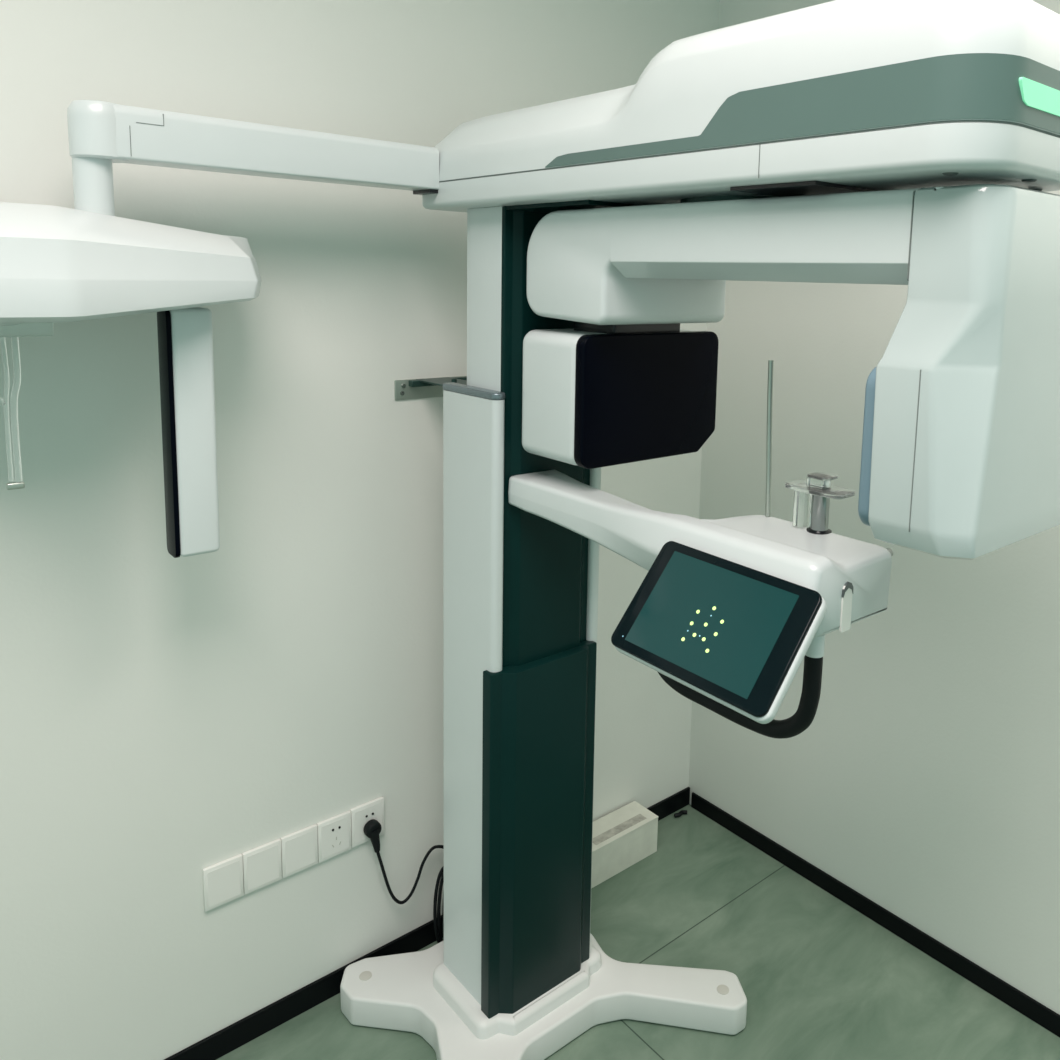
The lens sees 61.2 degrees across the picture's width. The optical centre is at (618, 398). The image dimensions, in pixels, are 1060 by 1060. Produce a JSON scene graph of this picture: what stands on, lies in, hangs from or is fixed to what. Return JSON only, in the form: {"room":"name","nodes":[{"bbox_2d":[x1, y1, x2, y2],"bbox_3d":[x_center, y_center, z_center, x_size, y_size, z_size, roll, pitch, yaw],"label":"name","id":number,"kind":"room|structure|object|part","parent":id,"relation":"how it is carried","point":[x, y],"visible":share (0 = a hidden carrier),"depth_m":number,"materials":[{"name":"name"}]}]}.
{"room":"radiology room","nodes":[
{"label":"radiology room","id":0,"kind":"room"},
{"bbox_2d":[0,0,718,1059],"bbox_3d":[-1.380,-0.075,1.187,4.500,3.000,0.100,-5,10,-42],"label":"wall","id":1,"kind":"structure","parent":0,"point":[165,719],"depth_m":1.76,"materials":[{"name":"paint"}]},
{"bbox_2d":[202,854,243,911],"bbox_3d":[-0.802,0.983,1.804,0.076,0.090,0.009,-5,10,-42],"label":"blank wall plate","id":2,"kind":"object","parent":1,"relation":"attached to","point":[223,880],"visible":1,"depth_m":1.80,"materials":[{"name":"plastic"}]},
{"bbox_3d":[-0.800,0.983,1.801,0.064,0.076,0.001,-5,10,-42],"label":"panel","id":3,"kind":"part","parent":2,"relation":"part of","materials":[{"name":"plastic"}]},
{"bbox_2d":[242,839,281,894],"bbox_3d":[-0.744,0.977,1.856,0.078,0.090,0.009,-5,10,-42],"label":"blank wall plate","id":4,"kind":"object","parent":1,"relation":"attached to","point":[262,865],"visible":1,"depth_m":1.85,"materials":[{"name":"plastic"}]},
{"bbox_3d":[-0.742,0.978,1.853,0.066,0.076,0.001,-5,10,-42],"label":"panel","id":5,"kind":"part","parent":4,"relation":"part of","materials":[{"name":"plastic"}]},
{"bbox_2d":[280,824,317,877],"bbox_3d":[-0.686,0.972,1.909,0.078,0.090,0.009,-5,10,-42],"label":"blank wall plate","id":6,"kind":"object","parent":1,"relation":"attached to","point":[299,849],"visible":1,"depth_m":1.90,"materials":[{"name":"plastic"}]},
{"bbox_3d":[-0.683,0.972,1.906,0.066,0.076,0.001,-5,10,-42],"label":"panel","id":7,"kind":"part","parent":6,"relation":"part of","materials":[{"name":"plastic"}]},
{"bbox_2d":[317,811,350,862],"bbox_3d":[-0.627,0.966,1.960,0.076,0.090,0.011,-5,10,-42],"label":"wall socket","id":8,"kind":"object","parent":1,"relation":"attached to","point":[333,833],"visible":1,"depth_m":1.96,"materials":[{"name":"plastic"}]},
{"bbox_3d":[-0.625,0.967,1.957,0.064,0.076,0.001,-5,10,-42],"label":"panel","id":9,"kind":"part","parent":8,"relation":"part of","materials":[{"name":"plastic"}]},
{"bbox_2d":[350,797,383,847],"bbox_3d":[-0.569,0.959,2.012,0.079,0.090,0.011,-5,10,-42],"label":"wall socket","id":10,"kind":"object","parent":1,"relation":"attached to","point":[374,809],"visible":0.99,"depth_m":2.00,"materials":[{"name":"plastic"}]},
{"bbox_3d":[-0.566,0.959,2.009,0.067,0.076,0.001,-5,10,-42],"label":"panel","id":11,"kind":"part","parent":10,"relation":"part of","materials":[{"name":"plastic"}]},
{"bbox_2d":[363,819,443,903],"bbox_3d":[-0.477,1.144,2.086,0.241,0.400,0.033,-4,9,-35],"label":"power cord","id":12,"kind":"object","parent":10,"relation":"in","point":[372,828],"visible":0.76,"depth_m":2.02,"materials":[{"name":"black rubber"}]},
{"bbox_2d":[164,787,689,1059],"bbox_3d":[-1.419,1.393,1.311,4.399,0.056,0.008,-5,10,-42],"label":"baseboard","id":13,"kind":"structure","parent":1,"relation":"attached to","point":[241,1032],"depth_m":1.95,"materials":[{"name":"black plastic"}]},
{"bbox_2d":[394,376,466,399],"bbox_3d":[-0.345,-0.016,1.921,0.194,0.053,0.215,-5,10,-42],"label":"wall bracket","id":14,"kind":"object","parent":1,"relation":"attached to","point":[425,387],"visible":0.72,"depth_m":1.96,"materials":[{"name":"metal"}]},
{"bbox_3d":[-0.347,-0.031,1.913,0.085,0.004,0.211,-5,10,-42],"label":"projecting arm","id":15,"kind":"part","parent":14,"relation":"part of","materials":[{"name":"grey metal"}]},
{"bbox_2d":[216,804,1059,1059],"bbox_3d":[-0.152,1.682,-0.003,4.500,0.100,3.900,-5,10,-42],"label":"floor","id":16,"kind":"structure","parent":0,"point":[820,979],"depth_m":2.07,"materials":[{"name":"tile"}]},
{"bbox_2d":[433,866,443,942],"bbox_3d":[-0.410,1.217,2.122,0.033,0.237,0.065,7,10,38],"label":"coiled cable","id":17,"kind":"object","parent":16,"relation":"on","point":[440,879],"visible":0.23,"depth_m":2.10,"materials":[{"name":"black rubber"}]},
{"bbox_2d":[0,0,1059,1059],"bbox_3d":[-0.189,0.449,1.385,1.383,1.966,1.285,-5,10,-42],"label":"scanner","id":18,"kind":"object","parent":16,"relation":"on","point":[915,144],"visible":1,"depth_m":1.36,"materials":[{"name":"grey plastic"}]},
{"bbox_3d":[-0.849,0.016,1.235,0.009,0.204,0.006,-5,10,-42],"label":"ear rod","id":19,"kind":"part","parent":18,"relation":"part of","materials":[{"name":"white plastic"}]},
{"bbox_3d":[-0.841,0.017,1.242,0.016,0.209,0.009,-5,10,-42],"label":"ear rod","id":20,"kind":"part","parent":18,"relation":"part of","materials":[{"name":"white plastic"}]},
{"bbox_3d":[-0.813,-0.325,1.376,0.054,0.092,0.054,-5,10,-42],"label":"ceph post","id":21,"kind":"part","parent":18,"relation":"part of","materials":[{"name":"white plastic"}]},
{"bbox_3d":[-0.584,-0.431,1.563,0.565,0.083,0.075,-5,10,-42],"label":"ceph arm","id":22,"kind":"part","parent":18,"relation":"part of","materials":[{"name":"white plastic"}]},
{"bbox_3d":[-0.236,0.437,1.923,0.209,1.646,0.019,-5,10,-42],"label":"post rail","id":23,"kind":"part","parent":18,"relation":"part of","materials":[{"name":"silver metal"}]},
{"bbox_3d":[-0.192,0.445,1.874,0.221,1.646,0.116,-5,10,-42],"label":"lifting post","id":24,"kind":"part","parent":18,"relation":"part of","materials":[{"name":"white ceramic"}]},
{"bbox_3d":[-0.148,0.453,1.825,0.220,1.646,0.024,-5,10,-42],"label":"panel","id":25,"kind":"part","parent":18,"relation":"part of","materials":[{"name":"green plastic"}]},
{"bbox_3d":[-0.061,0.199,1.621,0.122,0.089,0.360,-5,10,-39],"label":"support arm","id":26,"kind":"part","parent":18,"relation":"part of","materials":[{"name":"white plastic"}]},
{"bbox_3d":[0.211,-0.205,1.425,0.307,0.193,0.807,-5,10,-42],"label":"rotating arm","id":27,"kind":"part","parent":18,"relation":"part of","materials":[{"name":"white plastic"}]},
{"bbox_3d":[0.162,0.402,1.332,0.025,0.156,0.330,-5,10,-42],"label":"grab handle","id":28,"kind":"part","parent":18,"relation":"part of","materials":[{"name":"black plastic"}]},
{"bbox_2d":[422,120,1059,212],"bbox_3d":[0.106,-0.341,1.459,0.311,0.064,1.180,-5,10,-42],"label":"machine housing","id":29,"kind":"object","parent":18,"relation":"on","point":[844,161],"depth_m":1.14,"materials":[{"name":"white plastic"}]},
{"bbox_3d":[0.240,0.065,1.419,0.008,0.251,0.017,-5,10,-42],"label":"support rod","id":30,"kind":"part","parent":18,"relation":"part of","materials":[{"name":"metal"}]},
{"bbox_2d":[806,477,830,488],"bbox_3d":[0.304,0.127,1.354,0.024,0.015,0.032,-5,10,-42],"label":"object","id":31,"kind":"object","parent":18,"relation":"on","point":[811,482],"depth_m":1.34,"materials":[{"name":"plastic"}]},
{"bbox_3d":[0.437,0.050,1.207,0.359,0.204,0.020,-5,10,-42],"label":"collimator plate","id":32,"kind":"part","parent":18,"relation":"part of","materials":[{"name":"blue plastic"}]},
{"bbox_2d":[1019,77,1059,116],"bbox_3d":[0.501,-0.336,1.015,0.198,0.027,0.004,-5,10,-42],"label":"light","id":33,"kind":"object","parent":18,"relation":"attached to","point":[1038,96],"depth_m":0.98,"materials":[{"name":"green plastic"}]},
{"bbox_2d":[591,801,658,888],"bbox_3d":[-0.023,1.244,2.479,0.272,0.108,0.101,-5,10,-42],"label":"equipment box","id":34,"kind":"object","parent":16,"relation":"on","point":[627,835],"visible":0.61,"depth_m":2.46,"materials":[{"name":"white painted metal"}]},
{"bbox_2d":[674,810,686,817],"bbox_3d":[0.188,1.266,2.710,0.049,0.015,0.018,-4,9,-35],"label":"scrap","id":35,"kind":"object","parent":16,"relation":"on","point":[681,812],"visible":1,"depth_m":2.70,"materials":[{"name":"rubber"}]},
{"bbox_2d":[689,0,1059,1014],"bbox_3d":[1.559,-0.002,1.213,0.100,3.000,3.800,-5,10,-42],"label":"wall","id":36,"kind":"structure","parent":0,"point":[923,779],"depth_m":2.20,"materials":[{"name":"paint"}]},
{"bbox_2d":[691,792,1059,1036],"bbox_3d":[1.487,1.465,1.368,0.008,0.047,3.780,-5,10,-42],"label":"baseboard","id":37,"kind":"structure","parent":36,"relation":"attached to","point":[1042,1015],"depth_m":2.24,"materials":[{"name":"black plastic"}]}
]}

